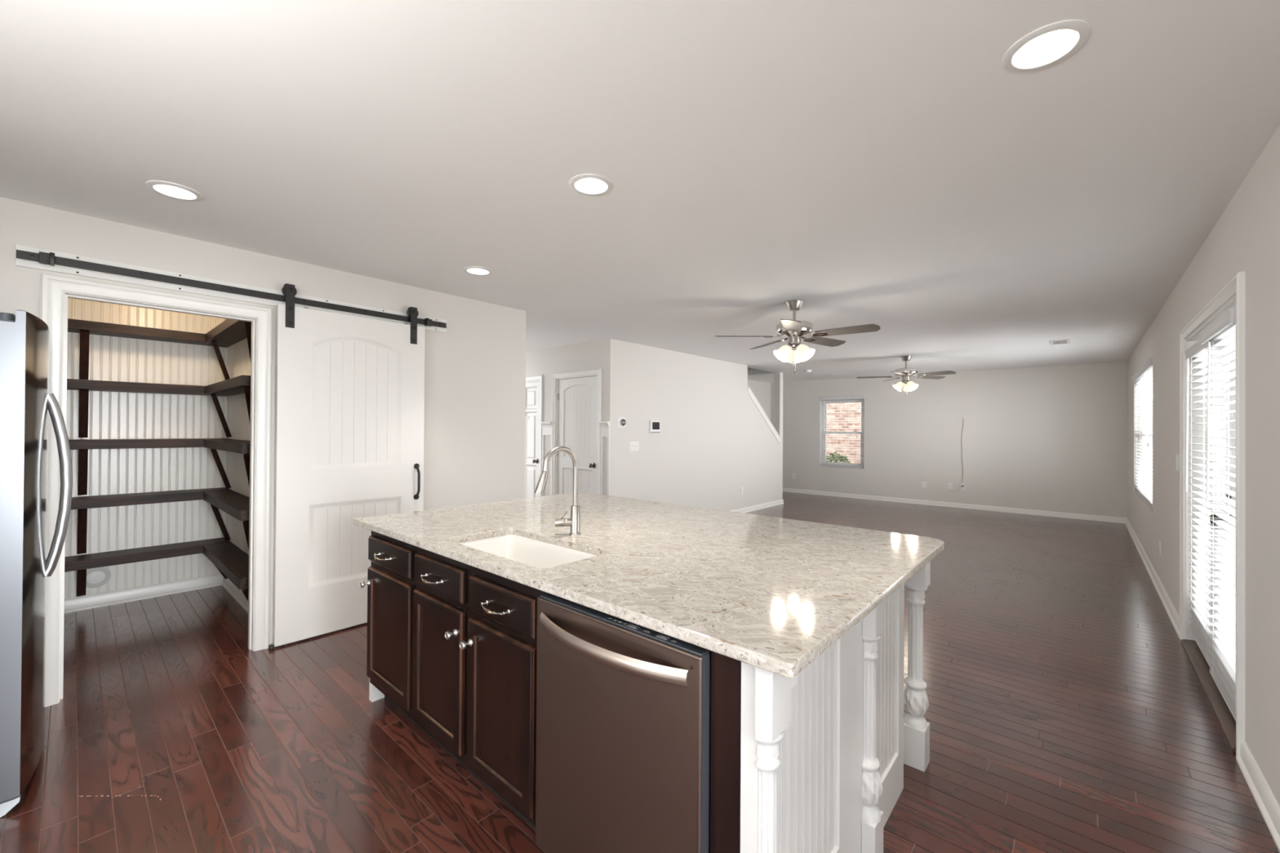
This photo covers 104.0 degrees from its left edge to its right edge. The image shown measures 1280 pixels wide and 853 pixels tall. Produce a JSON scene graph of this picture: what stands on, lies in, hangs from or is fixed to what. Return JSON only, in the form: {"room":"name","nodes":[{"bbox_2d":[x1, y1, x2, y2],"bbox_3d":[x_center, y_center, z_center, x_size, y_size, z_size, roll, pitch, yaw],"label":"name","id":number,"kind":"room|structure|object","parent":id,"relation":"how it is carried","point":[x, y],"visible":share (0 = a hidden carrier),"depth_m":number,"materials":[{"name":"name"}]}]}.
{"room":"kitchen","nodes":[
{"label":"kitchen","id":0,"kind":"room"},
{"bbox_2d":[64,297,227,599],"bbox_3d":[-4.161,0.145,3.756,0.030,2.440,1.640,0,0,41],"label":"wall","id":1,"kind":"structure","parent":0,"point":[111,415],"depth_m":3.99,"materials":[{"name":"white paint"}]},
{"bbox_2d":[86,567,111,587],"bbox_3d":[-4.109,1.140,3.777,0.020,0.156,0.156,0,0,41],"label":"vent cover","id":2,"kind":"object","parent":1,"relation":"attached to","point":[96,577],"visible":0.8,"depth_m":3.78,"materials":[{"name":"white"}]},
{"bbox_2d":[64,573,223,613],"bbox_3d":[-4.148,1.316,3.732,0.024,0.098,1.640,0,0,41],"label":"baseboard","id":3,"kind":"structure","parent":1,"relation":"attached to","point":[103,599],"depth_m":3.95,"materials":[{"name":"white paint"}]},
{"bbox_2d":[64,537,231,596],"bbox_3d":[-4.065,1.106,3.662,0.239,0.299,1.636,0,0,41],"label":"shelf","id":4,"kind":"object","parent":1,"relation":"attached to","point":[80,563],"visible":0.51,"depth_m":3.77,"materials":[{"name":"brown wood"}]},
{"bbox_2d":[66,378,231,437],"bbox_3d":[-4.057,-0.126,3.668,0.239,0.418,1.636,0,0,41],"label":"shelf","id":5,"kind":"object","parent":1,"relation":"attached to","point":[84,386],"visible":0.61,"depth_m":3.71,"materials":[{"name":"brown wood"}]},
{"bbox_2d":[68,438,230,495],"bbox_3d":[-4.060,0.303,3.666,0.239,0.412,1.636,0,0,41],"label":"shelf","id":6,"kind":"object","parent":1,"relation":"attached to","point":[82,446],"visible":0.64,"depth_m":3.70,"materials":[{"name":"brown wood"}]},
{"bbox_2d":[67,318,231,379],"bbox_3d":[-4.055,-0.554,3.670,0.239,0.411,1.636,0,0,41],"label":"shelf","id":7,"kind":"object","parent":1,"relation":"attached to","point":[85,328],"visible":0.63,"depth_m":3.73,"materials":[{"name":"brown wood"}]},
{"bbox_2d":[71,487,230,554],"bbox_3d":[-4.063,0.733,3.664,0.239,0.420,1.636,0,0,41],"label":"shelf","id":8,"kind":"object","parent":1,"relation":"attached to","point":[82,504],"visible":0.64,"depth_m":3.73,"materials":[{"name":"brown wood"}]},
{"bbox_2d":[225,337,250,555],"bbox_3d":[-2.969,0.153,3.817,1.675,2.440,0.030,0,0,41],"label":"wall","id":9,"kind":"structure","parent":0,"point":[238,361],"depth_m":4.06,"materials":[{"name":"white paint"}]},
{"bbox_2d":[202,542,248,600],"bbox_3d":[-2.984,1.118,3.679,1.382,0.304,0.178,0,0,41],"label":"shelf","id":10,"kind":"object","parent":9,"relation":"attached to","point":[233,562],"visible":0.7,"depth_m":3.61,"materials":[{"name":"brown wood"}]},
{"bbox_2d":[203,489,249,549],"bbox_3d":[-2.982,0.745,3.681,1.381,0.426,0.178,0,0,41],"label":"shelf","id":11,"kind":"object","parent":9,"relation":"attached to","point":[236,504],"visible":0.7,"depth_m":3.65,"materials":[{"name":"brown wood"}]},
{"bbox_2d":[204,439,249,488],"bbox_3d":[-2.979,0.315,3.683,1.382,0.418,0.178,0,0,41],"label":"shelf","id":12,"kind":"object","parent":9,"relation":"attached to","point":[241,446],"visible":0.68,"depth_m":3.60,"materials":[{"name":"brown wood"}]},
{"bbox_2d":[204,375,250,437],"bbox_3d":[-2.976,-0.114,3.685,1.382,0.424,0.178,0,0,41],"label":"shelf","id":13,"kind":"object","parent":9,"relation":"attached to","point":[239,384],"visible":0.7,"depth_m":3.62,"materials":[{"name":"brown wood"}]},
{"bbox_2d":[204,319,251,380],"bbox_3d":[-2.974,-0.542,3.687,1.382,0.417,0.178,0,0,41],"label":"shelf","id":14,"kind":"object","parent":9,"relation":"attached to","point":[230,331],"visible":0.47,"depth_m":3.75,"materials":[{"name":"brown wood"}]},
{"bbox_2d":[222,577,248,613],"bbox_3d":[-2.987,1.324,3.784,1.655,0.098,0.024,0,0,41],"label":"baseboard","id":15,"kind":"structure","parent":9,"relation":"attached to","point":[233,591],"depth_m":3.97,"materials":[{"name":"white paint"}]},
{"bbox_2d":[0,196,515,644],"bbox_3d":[-2.384,0.153,3.125,0.120,2.440,3.668,0,0,41],"label":"wall","id":16,"kind":"structure","parent":0,"point":[468,440],"depth_m":3.72,"materials":[{"name":"white paint"}]},
{"bbox_2d":[40,272,272,706],"bbox_3d":[-2.659,0.315,2.813,0.164,2.110,0.926,0,0,41],"label":"trim","id":17,"kind":"structure","parent":16,"relation":"attached to","point":[55,290],"depth_m":2.78,"materials":[{"name":"white paint"}]},
{"bbox_2d":[15,244,446,647],"bbox_3d":[-2.217,0.234,3.132,0.120,2.256,2.140,0,0,41],"label":"sliding door","id":18,"kind":"structure","parent":16,"relation":"in","point":[349,413],"depth_m":3.32,"materials":[{"name":"white paint"}]},
{"bbox_2d":[513,308,526,499],"bbox_3d":[-2.360,0.166,5.631,3.405,2.440,0.120,0,0,41],"label":"wall","id":19,"kind":"structure","parent":0,"point":[520,315],"depth_m":4.50,"materials":[{"name":"white paint"}]},
{"bbox_2d":[524,415,529,497],"bbox_3d":[-2.232,0.643,5.625,3.208,1.487,0.048,0,0,41],"label":"trim","id":20,"kind":"structure","parent":19,"relation":"attached to","point":[527,417],"depth_m":4.55,"materials":[{"name":"white paint"}]},
{"bbox_2d":[525,338,617,496],"bbox_3d":[-1.449,0.179,6.951,3.022,2.440,0.120,0,0,41],"label":"wall","id":21,"kind":"structure","parent":0,"point":[602,353],"depth_m":6.15,"materials":[{"name":"white paint"}]},
{"bbox_2d":[525,381,539,497],"bbox_3d":[-1.662,0.384,7.057,0.766,2.005,0.103,0,0,41],"label":"door","id":22,"kind":"structure","parent":21,"relation":"in","point":[532,388],"depth_m":6.95,"materials":[{"name":"white paint"}]},
{"bbox_2d":[525,374,542,496],"bbox_3d":[-1.625,0.350,7.090,0.915,2.097,0.142,0,0,41],"label":"trim","id":23,"kind":"structure","parent":21,"relation":"attached to","point":[533,378],"depth_m":6.76,"materials":[{"name":"white paint"}]},
{"bbox_2d":[539,422,551,496],"bbox_3d":[-1.252,0.668,6.660,0.218,1.462,0.048,0,0,41],"label":"trim","id":24,"kind":"structure","parent":21,"relation":"attached to","point":[546,426],"depth_m":6.67,"materials":[{"name":"white paint"}]},
{"bbox_2d":[551,368,601,495],"bbox_3d":[-0.778,0.352,6.342,0.915,2.097,0.142,0,0,41],"label":"trim","id":25,"kind":"structure","parent":21,"relation":"attached to","point":[593,372],"depth_m":6.45,"materials":[{"name":"white paint"}]},
{"bbox_2d":[556,376,596,494],"bbox_3d":[-0.816,0.385,6.309,0.766,2.005,0.103,0,0,41],"label":"door","id":26,"kind":"structure","parent":21,"relation":"in","point":[576,397],"depth_m":6.32,"materials":[{"name":"white paint"}]},
{"bbox_2d":[598,421,609,495],"bbox_3d":[-0.430,0.669,5.934,0.150,1.462,0.048,0,0,41],"label":"trim","id":27,"kind":"structure","parent":21,"relation":"attached to","point":[604,425],"depth_m":5.95,"materials":[{"name":"white paint"}]},
{"bbox_2d":[0,491,1279,852],"bbox_3d":[-0.199,1.426,4.790,7.760,0.060,14.137,0,0,41],"label":"floor","id":28,"kind":"structure","parent":0,"point":[1068,711],"depth_m":2.23,"materials":[{"name":"brown wood"}]},
{"bbox_2d":[0,309,72,817],"bbox_3d":[-2.753,0.473,1.826,0.898,1.781,0.898,0,0,41],"label":"refrigerator","id":29,"kind":"object","parent":28,"relation":"on","point":[26,403],"visible":1,"depth_m":1.79,"materials":[{"name":"grey metal"}]},
{"bbox_2d":[268,644,274,650],"bbox_3d":[-2.274,1.363,3.087,0.046,0.022,0.020,0,0,41],"label":"floor guide","id":30,"kind":"object","parent":28,"relation":"on","point":[271,646],"visible":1,"depth_m":3.08,"materials":[{"name":"grey metal"}]},
{"bbox_2d":[368,530,384,702],"bbox_3d":[-0.976,0.939,2.932,0.036,0.884,1.124,0,0,41],"label":"island end panel","id":31,"kind":"object","parent":28,"relation":"on","point":[375,694],"visible":0.14,"depth_m":2.51,"materials":[{"name":"white paint"}]},
{"bbox_2d":[360,530,431,737],"bbox_3d":[-0.992,0.937,2.511,0.494,0.884,0.626,0,0,41],"label":"base cabinet","id":32,"kind":"object","parent":28,"relation":"on","point":[391,584],"visible":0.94,"depth_m":2.29,"materials":[{"name":"black wood"}]},
{"bbox_2d":[412,546,547,830],"bbox_3d":[-0.466,0.938,2.046,0.906,0.884,0.626,0,0,41],"label":"base cabinet","id":33,"kind":"object","parent":28,"relation":"on","point":[475,629],"visible":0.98,"depth_m":1.79,"materials":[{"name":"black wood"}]},
{"bbox_2d":[535,593,711,852],"bbox_3d":[0.086,0.948,1.513,0.599,0.866,0.663,0,0,41],"label":"dishwasher","id":34,"kind":"object","parent":28,"relation":"on","point":[624,707],"visible":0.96,"depth_m":1.28,"materials":[{"name":"grey metal"}]},
{"bbox_2d":[708,650,711,852],"bbox_3d":[0.121,0.952,1.553,0.587,0.858,0.558,0,0,41],"label":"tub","id":35,"kind":"object","parent":34,"relation":"in","point":[709,651],"depth_m":1.15,"materials":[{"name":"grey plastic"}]},
{"bbox_2d":[710,650,741,852],"bbox_3d":[0.365,0.940,1.312,0.076,0.884,0.536,0,0,41],"label":"filler panel","id":36,"kind":"object","parent":28,"relation":"on","point":[726,672],"visible":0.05,"depth_m":1.11,"materials":[{"name":"brown wood"}]},
{"bbox_2d":[755,666,791,852],"bbox_3d":[0.285,0.938,1.060,0.049,0.884,0.089,0,0,41],"label":"carved post","id":37,"kind":"object","parent":28,"relation":"on","point":[772,691],"visible":0.98,"depth_m":1.05,"materials":[{"name":"white paint"}]},
{"bbox_2d":[740,583,904,852],"bbox_3d":[0.616,0.941,1.502,0.041,0.886,1.158,0,0,41],"label":"island end panel","id":38,"kind":"object","parent":28,"relation":"on","point":[820,803],"visible":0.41,"depth_m":1.39,"materials":[{"name":"white paint"}]},
{"bbox_2d":[861,600,884,852],"bbox_3d":[0.736,0.944,1.571,0.049,0.884,0.089,0,0,41],"label":"carved post","id":39,"kind":"object","parent":28,"relation":"on","point":[873,624],"visible":0.98,"depth_m":1.56,"materials":[{"name":"white paint"}]},
{"bbox_2d":[903,561,930,772],"bbox_3d":[1.144,0.949,2.074,0.096,0.884,0.097,0,0,41],"label":"carved post","id":40,"kind":"object","parent":28,"relation":"on","point":[916,728],"visible":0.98,"depth_m":2.05,"materials":[{"name":"white paint"}]},
{"bbox_3d":[0.006,0.943,2.430,2.097,0.884,0.571,0,0,41],"label":"panel","id":41,"kind":"object","parent":28,"relation":"on","visible":0},
{"bbox_2d":[353,492,944,678],"bbox_3d":[-0.069,0.484,2.307,2.313,0.030,1.514,0,0,41],"label":"countertop","id":42,"kind":"structure","parent":41,"relation":"on","point":[772,594],"depth_m":1.69,"materials":[{"name":"stone"}]},
{"bbox_2d":[457,534,597,568],"bbox_3d":[-0.456,0.600,1.964,0.686,0.210,0.347,0,0,41],"label":"sink","id":43,"kind":"object","parent":42,"relation":"in","point":[533,553],"visible":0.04,"depth_m":2.19,"materials":[{"name":"white ceramic"}]},
{"bbox_2d":[534,445,581,535],"bbox_3d":[-0.359,0.274,2.111,0.096,0.384,0.238,0,0,41],"label":"faucet","id":44,"kind":"object","parent":42,"relation":"on","point":[574,522],"visible":1,"depth_m":2.15,"materials":[{"name":"silver metal"}]},
{"bbox_2d":[0,0,1279,382],"bbox_3d":[-0.113,-1.094,4.808,7.860,0.100,14.237,0,0,41],"label":"ceiling","id":45,"kind":"structure","parent":0,"point":[880,162],"depth_m":1.91,"materials":[{"name":"white paint"}]},
{"bbox_2d":[145,180,203,200],"bbox_3d":[-2.109,-1.094,2.270,0.192,0.063,0.192,0,0,41],"label":"recessed light","id":46,"kind":"object","parent":45,"relation":"in","point":[170,189],"visible":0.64,"depth_m":2.29,"materials":[{"name":"white plastic"}]},
{"bbox_2d":[462,266,493,275],"bbox_3d":[-1.098,-1.082,3.391,0.192,0.063,0.192,0,0,41],"label":"recessed light","id":47,"kind":"object","parent":45,"relation":"in","point":[475,270],"visible":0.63,"depth_m":3.43,"materials":[{"name":"white plastic"}]},
{"bbox_2d":[568,173,613,195],"bbox_3d":[-0.214,-1.082,2.190,0.192,0.063,0.192,0,0,41],"label":"recessed light","id":48,"kind":"object","parent":45,"relation":"in","point":[590,184],"visible":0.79,"depth_m":2.23,"materials":[{"name":"white plastic"}]},
{"bbox_2d":[715,299,880,374],"bbox_3d":[1.323,-0.731,4.143,1.227,0.613,1.261,0,0,41],"label":"ceiling fan","id":49,"kind":"object","parent":45,"relation":"hanging from","point":[794,352],"visible":1,"depth_m":4.11,"materials":[{"name":"silver metal"}]},
{"bbox_2d":[804,369,812,373],"bbox_3d":[2.981,-0.980,8.881,0.140,0.046,0.140,0,0,41],"label":"smoke detector","id":50,"kind":"object","parent":45,"relation":"attached to","point":[805,371],"visible":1,"depth_m":8.84,"materials":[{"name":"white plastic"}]},
{"bbox_2d":[856,355,955,395],"bbox_3d":[3.780,-0.723,7.115,1.263,0.568,1.217,0,0,41],"label":"ceiling fan","id":51,"kind":"object","parent":45,"relation":"hanging from","point":[905,373],"visible":1,"depth_m":7.10,"materials":[{"name":"silver metal"}]},
{"bbox_2d":[1001,19,1090,73],"bbox_3d":[1.125,-1.078,1.391,0.192,0.063,0.192,0,0,41],"label":"recessed light","id":52,"kind":"object","parent":45,"relation":"in","point":[1046,46],"visible":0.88,"depth_m":1.41,"materials":[{"name":"white plastic"}]},
{"bbox_2d":[1048,338,1070,345],"bbox_3d":[4.976,-1.000,5.929,0.180,0.009,0.340,0,0,41],"label":"ceiling vent","id":53,"kind":"object","parent":45,"relation":"in","point":[1067,340],"visible":1,"depth_m":5.92,"materials":[{"name":"white plastic"}]},
{"bbox_2d":[616,340,782,511],"bbox_3d":[1.267,-0.925,8.685,1.252,4.700,6.297,0,0,41],"label":"wall","id":54,"kind":"structure","parent":0,"point":[713,442],"depth_m":7.21,"materials":[{"name":"white paint"}]},
{"bbox_2d":[617,417,626,427],"bbox_3d":[-0.210,-0.050,6.050,0.027,0.124,0.134,0,0,41],"label":"thermostat","id":55,"kind":"object","parent":54,"relation":"attached to","point":[621,420],"visible":1,"depth_m":6.04,"materials":[{"name":"white plastic"}]},
{"bbox_2d":[630,441,639,451],"bbox_3d":[-0.064,0.246,6.223,0.017,0.118,0.165,0,0,41],"label":"light switch","id":56,"kind":"object","parent":54,"relation":"attached to","point":[634,446],"visible":1,"depth_m":6.22,"materials":[{"name":"white plastic"}]},
{"bbox_2d":[648,420,660,433],"bbox_3d":[0.195,0.003,6.508,0.029,0.164,0.200,0,0,41],"label":"panel","id":57,"kind":"object","parent":54,"relation":"attached to","point":[654,425],"visible":1,"depth_m":6.48,"materials":[{"name":"white plastic"}]},
{"bbox_2d":[731,499,783,513],"bbox_3d":[1.167,1.377,7.613,0.024,0.085,4.536,0,0,41],"label":"baseboard","id":58,"kind":"structure","parent":54,"relation":"attached to","point":[757,507],"depth_m":8.62,"materials":[{"name":"white paint"}]},
{"bbox_2d":[747,386,780,444],"bbox_3d":[2.140,-0.179,8.817,0.155,0.988,1.195,0,0,41],"label":"trim","id":59,"kind":"structure","parent":54,"relation":"attached to","point":[750,393],"depth_m":8.72,"materials":[{"name":"white paint"}]},
{"bbox_2d":[770,361,1127,517],"bbox_3d":[5.207,0.235,9.492,6.090,2.440,0.150,0,0,41],"label":"wall","id":60,"kind":"structure","parent":0,"point":[1054,438],"depth_m":8.69,"materials":[{"name":"white paint"}]},
{"bbox_2d":[821,399,864,468],"bbox_3d":[4.225,0.138,10.401,0.895,1.430,0.060,0,0,41],"label":"window","id":61,"kind":"structure","parent":60,"relation":"in","point":[824,420],"depth_m":10.45,"materials":[{"name":"white plastic"}]},
{"bbox_2d":[819,395,864,467],"bbox_3d":[4.169,0.095,10.337,0.896,1.455,0.084,0,0,41],"label":"window blind","id":62,"kind":"object","parent":61,"relation":"attached to","point":[851,397],"visible":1,"depth_m":10.31,"materials":[{"name":"white plastic"}]},
{"bbox_2d":[921,481,926,488],"bbox_3d":[5.282,1.085,9.307,0.075,0.118,0.014,0,0,41],"label":"cable jack","id":63,"kind":"object","parent":60,"relation":"attached to","point":[923,483],"visible":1,"depth_m":9.31,"materials":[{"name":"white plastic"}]},
{"bbox_2d":[947,483,952,489],"bbox_3d":[5.599,1.080,9.027,0.080,0.118,0.014,0,0,41],"label":"cable jack","id":64,"kind":"object","parent":60,"relation":"attached to","point":[949,485],"visible":1,"depth_m":9.03,"materials":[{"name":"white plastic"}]},
{"bbox_2d":[782,487,1126,523],"bbox_3d":[5.130,1.412,9.431,5.820,0.085,0.024,0,0,41],"label":"baseboard","id":65,"kind":"structure","parent":60,"relation":"attached to","point":[1013,510],"depth_m":8.81,"materials":[{"name":"white paint"}]},
{"bbox_2d":[961,417,964,487],"bbox_3d":[5.734,0.462,8.885,0.038,1.224,0.044,0,0,41],"label":"hanging cable","id":66,"kind":"object","parent":60,"relation":"hanging from","point":[962,486],"visible":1,"depth_m":8.89,"materials":[{"name":"white plastic"}]},
{"bbox_2d":[960,484,965,490],"bbox_3d":[5.746,1.085,8.900,0.075,0.118,0.009,0,0,41],"label":"wall outlet","id":67,"kind":"object","parent":60,"relation":"attached to","point":[964,486],"visible":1,"depth_m":8.89,"materials":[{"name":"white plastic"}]},
{"bbox_2d":[1127,124,1279,806],"bbox_3d":[2.751,0.182,2.229,0.150,2.440,13.987,0,0,41],"label":"wall","id":68,"kind":"structure","parent":0,"point":[1246,237],"depth_m":2.04,"materials":[{"name":"white paint"}]},
{"bbox_2d":[1131,357,1152,507],"bbox_3d":[5.726,0.076,5.682,0.084,1.465,2.301,0,0,41],"label":"window blind","id":69,"kind":"object","parent":68,"relation":"attached to","point":[1143,377],"visible":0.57,"depth_m":5.62,"materials":[{"name":"white plastic"}]},
{"bbox_2d":[1142,402,1152,473],"bbox_3d":[5.792,0.109,5.624,0.060,1.460,2.300,0,0,41],"label":"window","id":70,"kind":"structure","parent":68,"relation":"in","point":[1148,421],"depth_m":6.43,"materials":[{"name":"white plastic"}]},
{"bbox_2d":[1124,517,1179,638],"bbox_3d":[5.453,1.391,5.420,0.024,0.090,5.577,0,0,41],"label":"baseboard","id":71,"kind":"structure","parent":68,"relation":"attached to","point":[1169,606],"depth_m":4.37,"materials":[{"name":"white paint"}]},
{"bbox_2d":[1159,541,1160,555],"bbox_3d":[4.498,1.054,4.328,0.009,0.118,0.075,0,0,41],"label":"wall outlet","id":72,"kind":"object","parent":68,"relation":"attached to","point":[1159,541],"visible":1,"depth_m":4.32,"materials":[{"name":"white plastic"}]},
{"bbox_2d":[1175,453,1179,471],"bbox_3d":[3.808,0.255,3.545,0.009,0.120,0.115,0,0,41],"label":"light switch","id":73,"kind":"object","parent":68,"relation":"attached to","point":[1177,455],"visible":1,"depth_m":3.52,"materials":[{"name":"white plastic"}]},
{"bbox_2d":[1184,339,1224,667],"bbox_3d":[3.337,0.408,2.968,0.077,1.802,0.753,0,0,41],"label":"window blind","id":74,"kind":"object","parent":68,"relation":"attached to","point":[1201,630],"visible":0.81,"depth_m":2.97,"materials":[{"name":"white plastic"}]},
{"bbox_2d":[1181,639,1235,751],"bbox_3d":[3.106,1.385,2.667,0.150,0.042,1.496,0,0,41],"label":"trim","id":75,"kind":"structure","parent":68,"relation":"attached to","point":[1202,668],"depth_m":2.61,"materials":[{"name":"brown wood"}]},
{"bbox_2d":[1179,271,1244,757],"bbox_3d":[3.121,0.382,2.664,0.172,2.049,1.656,0,0,41],"label":"trim","id":76,"kind":"structure","parent":68,"relation":"attached to","point":[1232,295],"depth_m":2.79,"materials":[{"name":"white paint"}]},
{"bbox_2d":[1198,307,1235,721],"bbox_3d":[2.830,0.405,2.417,0.094,1.827,0.743,0,0,41],"label":"window blind","id":77,"kind":"object","parent":68,"relation":"attached to","point":[1221,331],"visible":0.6,"depth_m":2.49,"materials":[{"name":"white plastic"}]},
{"bbox_2d":[1206,347,1232,568],"bbox_3d":[3.377,0.407,2.940,0.117,1.915,0.737,0,0,41],"label":"door","id":78,"kind":"structure","parent":68,"relation":"in","point":[1217,417],"depth_m":3.10,"materials":[{"name":"white glass"}]},
{"bbox_2d":[1232,350,1235,527],"bbox_3d":[2.909,0.401,2.356,0.044,1.915,0.747,0,0,41],"label":"door","id":79,"kind":"structure","parent":68,"relation":"in","point":[1233,369],"depth_m":2.63,"materials":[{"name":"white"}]},
{"bbox_2d":[1235,740,1279,852],"bbox_3d":[1.722,1.345,1.198,0.024,0.090,2.378,0,0,41],"label":"baseboard","id":80,"kind":"structure","parent":68,"relation":"attached to","point":[1268,806],"depth_m":1.84,"materials":[{"name":"white paint"}]},
{"label":"outside","id":81,"kind":"structure","parent":0,"visible":0},
{"bbox_3d":[5.375,1.631,4.574,26.000,0.100,26.000,0,0,41],"label":"ground","id":82,"kind":"structure","parent":81,"visible":0},
{"bbox_2d":[826,450,850,462],"bbox_3d":[5.042,1.117,12.893,0.895,1.017,0.930,0,0,41],"label":"shrub","id":83,"kind":"object","parent":82,"relation":"on","point":[830,456],"visible":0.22,"depth_m":12.82,"materials":[{"name":"green plant"}]},
{"bbox_2d":[826,402,861,463],"bbox_3d":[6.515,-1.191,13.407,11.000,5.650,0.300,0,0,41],"label":"house","id":84,"kind":"structure","parent":82,"relation":"on","point":[835,423],"depth_m":13.92,"materials":[{"name":"red brick"}]},
{"bbox_2d":[1150,353,1228,528],"bbox_3d":[11.618,-0.548,5.803,8.280,4.350,0.125,0,0,41],"label":"siding","id":85,"kind":"object","parent":82,"relation":"on","point":[1224,433],"visible":0.02,"depth_m":7.88,"materials":[{"name":"grey"}]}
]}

